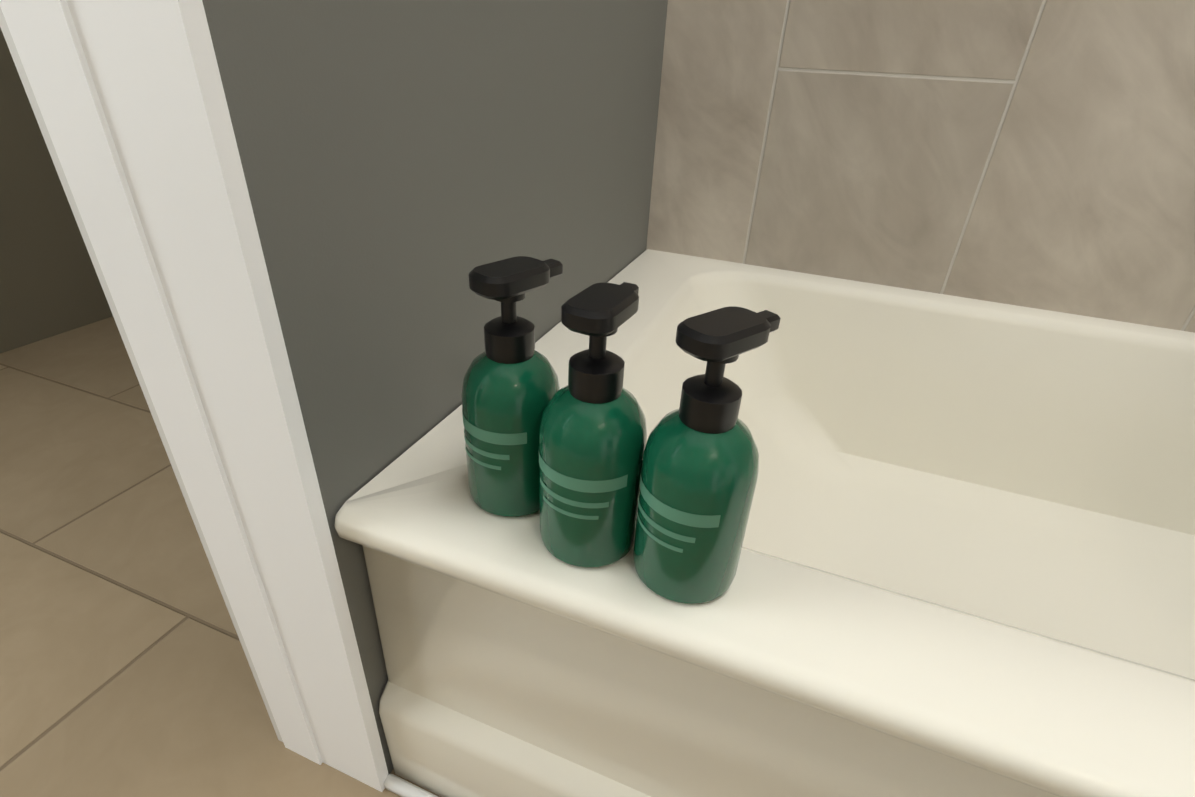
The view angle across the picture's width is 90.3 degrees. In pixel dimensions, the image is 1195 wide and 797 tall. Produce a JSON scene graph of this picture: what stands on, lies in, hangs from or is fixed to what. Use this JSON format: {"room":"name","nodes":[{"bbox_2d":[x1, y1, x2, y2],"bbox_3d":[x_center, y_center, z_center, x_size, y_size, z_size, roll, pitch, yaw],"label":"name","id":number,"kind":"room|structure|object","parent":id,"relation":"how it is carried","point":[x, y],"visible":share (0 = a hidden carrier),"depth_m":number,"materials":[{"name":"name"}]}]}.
{"room":"bathroom","nodes":[
{"label":"bathroom","id":0,"kind":"room"},
{"bbox_2d":[0,28,112,352],"bbox_3d":[-1.543,-0.881,0.197,0.100,2.450,2.220,13,32,17],"label":"wall","id":1,"kind":"structure","parent":0,"point":[50,285],"depth_m":1.32,"materials":[{"name":"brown paint"}]},
{"bbox_2d":[0,316,440,796],"bbox_3d":[-0.289,0.531,0.420,2.920,0.100,2.220,13,32,17],"label":"floor","id":2,"kind":"structure","parent":0,"point":[125,670],"depth_m":0.74,"materials":[{"name":"tile"}]},
{"bbox_2d":[334,249,1194,796],"bbox_3d":[0.576,0.207,0.618,1.366,0.340,0.768,13,32,17],"label":"bathtub","id":3,"kind":"object","parent":2,"relation":"on","point":[966,565],"visible":0.88,"depth_m":0.51,"materials":[{"name":"white ceramic"}]},
{"bbox_2d":[461,256,562,516],"bbox_3d":[-0.058,-0.007,0.415,0.068,0.176,0.077,13,32,17],"label":"bottle","id":4,"kind":"object","parent":3,"relation":"on","point":[510,387],"visible":0.92,"depth_m":0.39,"materials":[{"name":"green plastic"}]},
{"bbox_2d":[539,282,646,566],"bbox_3d":[-0.001,0.018,0.377,0.068,0.176,0.078,13,32,17],"label":"bottle","id":5,"kind":"object","parent":3,"relation":"on","point":[592,436],"visible":1,"depth_m":0.35,"materials":[{"name":"green plastic"}]},
{"bbox_2d":[633,306,780,603],"bbox_3d":[0.062,0.035,0.353,0.068,0.176,0.075,13,32,17],"label":"bottle","id":6,"kind":"object","parent":3,"relation":"on","point":[699,472],"visible":1,"depth_m":0.33,"materials":[{"name":"green plastic"}]},
{"bbox_2d":[202,0,667,773],"bbox_3d":[-0.065,-0.867,0.306,0.111,2.450,0.773,13,32,17],"label":"wall","id":7,"kind":"structure","parent":0,"point":[408,166],"depth_m":0.45,"materials":[{"name":"grey paint"}]},
{"bbox_2d":[0,0,322,764],"bbox_3d":[-0.245,-0.694,-0.008,0.046,2.450,0.003,13,32,17],"label":"door frame","id":8,"kind":"object","parent":7,"relation":"attached to","point":[46,39],"visible":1,"depth_m":0.36,"materials":[{"name":"white wood"}]},
{"bbox_2d":[66,0,388,791],"bbox_3d":[-0.208,-0.689,-0.013,0.119,2.450,0.012,13,32,17],"label":"trim","id":9,"kind":"structure","parent":7,"relation":"attached to","point":[154,70],"depth_m":0.34,"materials":[{"name":"white wood"}]},
{"bbox_2d":[383,774,437,796],"bbox_3d":[0.422,0.524,0.384,1.358,0.012,0.012,13,32,17],"label":"trim","id":10,"kind":"structure","parent":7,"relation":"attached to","point":[397,785],"depth_m":0.57,"materials":[{"name":"white"}]},
{"bbox_3d":[0.156,-1.051,0.642,2.720,2.450,0.100,13,32,17],"label":"wall","id":11,"kind":"structure","parent":0,"visible":0},
{"bbox_2d":[646,0,1194,332],"bbox_3d":[0.771,-1.016,0.318,1.370,2.130,0.008,13,32,17],"label":"wall tile","id":12,"kind":"structure","parent":11,"relation":"attached to","point":[1038,154],"depth_m":0.82,"materials":[{"name":"grey tile"}]}
]}

